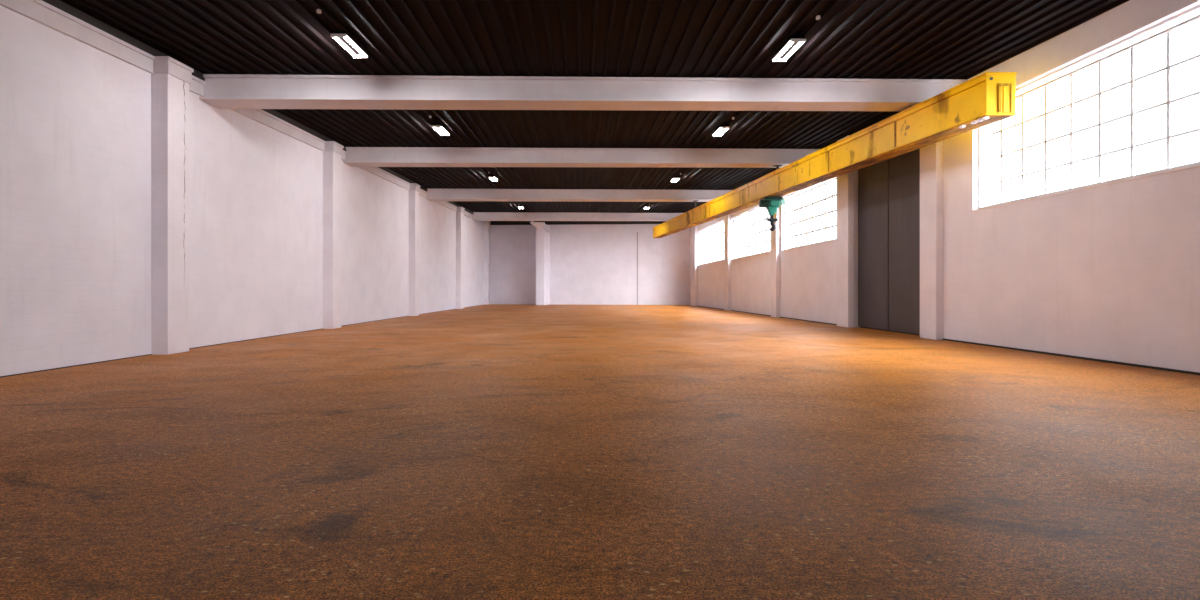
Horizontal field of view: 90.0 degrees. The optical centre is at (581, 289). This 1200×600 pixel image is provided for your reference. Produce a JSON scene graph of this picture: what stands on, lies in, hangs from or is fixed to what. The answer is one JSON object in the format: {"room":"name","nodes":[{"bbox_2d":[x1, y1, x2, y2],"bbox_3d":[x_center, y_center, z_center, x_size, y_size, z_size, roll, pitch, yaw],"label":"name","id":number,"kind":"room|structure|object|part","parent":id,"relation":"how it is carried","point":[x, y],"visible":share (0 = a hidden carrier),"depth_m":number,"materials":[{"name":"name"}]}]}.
{"room":"empty industrial warehouse","nodes":[
{"label":"empty industrial warehouse","id":0,"kind":"room"},
{"bbox_2d":[0,5,490,375],"bbox_3d":[-9.974,-2.968,26.700,0.903,8.937,74.400,0,0,0],"label":"wall","id":1,"kind":"structure","parent":0,"point":[140,215],"depth_m":13.93,"materials":[{"name":"white paint"}]},
{"bbox_2d":[0,305,478,377],"bbox_3d":[-9.966,1.491,26.175,0.018,0.018,73.350,0,0,0],"label":"baseboard","id":2,"kind":"structure","parent":1,"relation":"attached to","point":[477,305],"depth_m":13.46,"materials":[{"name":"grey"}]},
{"bbox_2d":[0,0,484,223],"bbox_3d":[-9.911,-5.650,26.325,0.128,3.026,73.650,0,0,0],"label":"beam","id":3,"kind":"structure","parent":1,"relation":"attached to","point":[39,11],"depth_m":12.99,"materials":[{"name":"white paint"}]},
{"bbox_2d":[42,0,472,213],"bbox_3d":[-9.922,-5.990,26.325,0.105,2.956,73.650,0,0,0],"label":"trim","id":4,"kind":"structure","parent":1,"relation":"attached to","point":[58,4],"depth_m":13.46,"materials":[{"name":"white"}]},
{"bbox_2d":[490,224,689,304],"bbox_3d":[0.456,-2.670,62.014,21.750,8.340,0.469,0,0,8],"label":"wall","id":5,"kind":"structure","parent":0,"point":[591,264],"depth_m":61.64,"materials":[{"name":"grey paint"}]},
{"bbox_2d":[490,221,665,224],"bbox_3d":[0.458,-7.305,62.025,21.750,1.290,0.445,0,0,8],"label":"trim","id":6,"kind":"structure","parent":5,"relation":"attached to","point":[492,222],"depth_m":62.00,"materials":[{"name":"black"}]},
{"bbox_2d":[60,0,1128,212],"bbox_3d":[0.585,-6.294,26.850,21.720,3.324,75.300,0,0,0],"label":"ceiling","id":7,"kind":"structure","parent":0,"point":[850,39],"depth_m":14.45,"materials":[{"name":"black metal"}]},
{"bbox_2d":[317,9,367,57],"bbox_3d":[-5.229,-5.530,13.024,0.374,0.184,2.388,0,0,0],"label":"ceiling lamp","id":8,"kind":"object","parent":7,"relation":"attached to","point":[343,38],"visible":1,"depth_m":13.35,"materials":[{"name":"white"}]},
{"bbox_2d":[429,116,449,135],"bbox_3d":[-5.132,-5.844,21.359,0.374,0.184,2.388,0,0,0],"label":"ceiling lamp","id":9,"kind":"object","parent":7,"relation":"attached to","point":[439,128],"visible":1,"depth_m":21.70,"materials":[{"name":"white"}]},
{"bbox_2d":[488,172,497,180],"bbox_3d":[-4.982,-6.292,33.249,0.374,0.184,2.388,0,0,0],"label":"ceiling lamp","id":10,"kind":"object","parent":7,"relation":"attached to","point":[492,177],"visible":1,"depth_m":33.23,"materials":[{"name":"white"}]},
{"bbox_2d":[473,212,682,220],"bbox_3d":[0.458,-6.964,57.149,21.379,1.035,1.331,0,0,-10],"label":"roof beam","id":11,"kind":"structure","parent":7,"relation":"attached to","point":[478,216],"depth_m":56.37,"materials":[{"name":"white paint"}]},
{"bbox_2d":[524,213,552,234],"bbox_3d":[-3.838,-6.230,56.859,0.619,1.616,5.028,0,0,29],"label":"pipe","id":12,"kind":"object","parent":11,"relation":"attached to","point":[524,213],"visible":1,"depth_m":55.93,"materials":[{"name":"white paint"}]},
{"bbox_2d":[425,189,731,201],"bbox_3d":[0.458,-6.333,40.211,21.157,1.000,1.116,0,0,-7],"label":"roof beam","id":13,"kind":"structure","parent":7,"relation":"attached to","point":[548,195],"depth_m":39.68,"materials":[{"name":"white paint"}]},
{"bbox_2d":[343,147,819,167],"bbox_3d":[0.458,-5.819,26.413,20.994,0.965,0.927,0,0,-5],"label":"roof beam","id":14,"kind":"structure","parent":7,"relation":"attached to","point":[355,156],"depth_m":25.99,"materials":[{"name":"white paint"}]},
{"bbox_2d":[199,74,967,110],"bbox_3d":[0.458,-5.456,16.701,20.938,0.948,0.868,0,0,-3],"label":"roof beam","id":15,"kind":"structure","parent":7,"relation":"attached to","point":[222,91],"depth_m":16.37,"materials":[{"name":"white paint"}]},
{"bbox_2d":[653,72,1016,237],"bbox_3d":[8.317,-5.076,34.292,0.736,2.110,40.776,0,0,-4],"label":"girder","id":16,"kind":"object","parent":15,"relation":"attached to","point":[987,98],"visible":1,"depth_m":18.29,"materials":[{"name":"yellow metal"}]},
{"bbox_2d":[759,197,784,230],"bbox_3d":[8.830,-3.498,27.828,1.137,1.528,0.840,0,0,0],"label":"hoist","id":17,"kind":"object","parent":16,"relation":"hanging from","point":[771,204],"visible":1,"depth_m":27.71,"materials":[{"name":"teal paint"}]},
{"bbox_3d":[8.459,-4.021,27.848,0.394,0.388,0.388,0,0,0],"label":"motor","id":18,"kind":"part","parent":17,"relation":"part of","materials":[{"name":"teal paint"}]},
{"bbox_3d":[8.795,-4.211,27.478,0.835,0.102,0.060,0,0,0],"label":"trolley plate","id":19,"kind":"part","parent":17,"relation":"part of","materials":[{"name":"teal paint"}]},
{"bbox_3d":[9.747,-4.473,13.994,0.057,0.652,0.038,0,0,0],"label":"frame","id":20,"kind":"part","parent":16,"relation":"part of","materials":[{"name":"orange paint"}]},
{"bbox_3d":[9.800,-4.579,14.029,0.691,0.911,0.032,0,0,0],"label":"plate","id":21,"kind":"part","parent":16,"relation":"part of","materials":[{"name":"yellow paint"}]},
{"bbox_3d":[9.878,-4.790,13.994,0.319,0.058,0.038,0,0,0],"label":"frame","id":22,"kind":"part","parent":16,"relation":"part of","materials":[{"name":"orange paint"}]},
{"bbox_3d":[9.919,-4.455,14.004,0.152,0.614,0.018,0,0,0],"label":"panel","id":23,"kind":"part","parent":16,"relation":"part of","materials":[{"name":"yellow paint"}]},
{"bbox_3d":[10.016,-4.473,13.994,0.043,0.652,0.038,0,0,0],"label":"frame","id":24,"kind":"part","parent":16,"relation":"part of","materials":[{"name":"orange paint"}]},
{"bbox_2d":[671,173,681,181],"bbox_3d":[5.486,-6.464,34.489,0.374,0.184,2.388,0,0,0],"label":"ceiling lamp","id":25,"kind":"object","parent":7,"relation":"attached to","point":[676,178],"visible":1,"depth_m":34.37,"materials":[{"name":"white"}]},
{"bbox_2d":[712,117,733,135],"bbox_3d":[5.246,-5.994,22.035,0.374,0.184,2.388,0,0,0],"label":"ceiling lamp","id":26,"kind":"object","parent":7,"relation":"attached to","point":[721,129],"visible":1,"depth_m":22.35,"materials":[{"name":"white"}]},
{"bbox_2d":[772,15,819,61],"bbox_3d":[4.881,-5.674,13.620,0.374,0.184,2.388,0,0,0],"label":"ceiling lamp","id":27,"kind":"object","parent":7,"relation":"attached to","point":[794,42],"visible":1,"depth_m":13.98,"materials":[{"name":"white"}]},
{"bbox_2d":[0,304,1199,599],"bbox_3d":[0.570,1.613,26.925,22.140,0.225,75.750,0,0,0],"label":"floor","id":28,"kind":"structure","parent":0,"point":[491,451],"depth_m":5.10,"materials":[{"name":"brown concrete"}]},
{"bbox_2d":[530,222,549,304],"bbox_3d":[-4.210,-2.565,60.260,1.546,8.130,4.387,0,0,4],"label":"column","id":29,"kind":"structure","parent":28,"relation":"on","point":[542,236],"depth_m":59.55,"materials":[{"name":"white paint"}]},
{"bbox_2d":[690,0,1199,372],"bbox_3d":[10.988,-3.114,26.250,0.705,9.228,73.500,0,0,0],"label":"wall","id":30,"kind":"structure","parent":0,"point":[1111,272],"depth_m":14.55,"materials":[{"name":"paint"}]},
{"bbox_2d":[698,220,723,265],"bbox_3d":[11.025,-3.848,50.775,0.330,3.165,10.740,0,0,0],"label":"window","id":31,"kind":"structure","parent":30,"relation":"in","point":[716,235],"depth_m":51.60,"materials":[{"name":"white metal"}]},
{"bbox_2d":[732,207,770,259],"bbox_3d":[11.025,-3.675,38.737,0.330,3.030,9.765,0,0,0],"label":"window","id":32,"kind":"structure","parent":30,"relation":"in","point":[762,209],"depth_m":38.92,"materials":[{"name":"white metal"}]},
{"bbox_3d":[11.025,-2.183,38.737,0.330,0.045,9.765,0,0,0],"label":"sill","id":33,"kind":"part","parent":32,"relation":"part of","materials":[{"name":"white paint"}]},
{"bbox_2d":[781,178,836,250],"bbox_3d":[11.025,-3.570,29.100,0.330,2.940,7.140,0,0,0],"label":"window","id":34,"kind":"structure","parent":30,"relation":"in","point":[834,179],"depth_m":28.81,"materials":[{"name":"white metal"}]},
{"bbox_3d":[11.025,-2.123,29.100,0.330,0.045,7.140,0,0,0],"label":"sill","id":35,"kind":"part","parent":34,"relation":"part of","materials":[{"name":"white"}]},
{"bbox_2d":[858,148,919,334],"bbox_3d":[11.181,-2.303,21.608,0.198,7.605,5.055,0,0,0],"label":"door","id":36,"kind":"structure","parent":30,"relation":"in","point":[888,190],"depth_m":21.55,"materials":[{"name":"black metal"}]},
{"bbox_2d":[701,306,1199,374],"bbox_3d":[10.875,1.478,24.900,0.030,0.045,70.800,0,0,0],"label":"baseboard","id":37,"kind":"structure","parent":30,"relation":"attached to","point":[1041,352],"depth_m":13.44,"materials":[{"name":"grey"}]},
{"bbox_2d":[971,5,1199,211],"bbox_3d":[11.025,-3.638,12.773,0.330,2.925,7.935,0,0,0],"label":"window","id":38,"kind":"structure","parent":30,"relation":"in","point":[1168,31],"depth_m":12.85,"materials":[{"name":"white metal"}]},
{"bbox_3d":[11.025,-2.197,12.773,0.330,0.045,7.935,0,0,0],"label":"sill","id":39,"kind":"part","parent":38,"relation":"part of","materials":[{"name":"white"}]}
]}

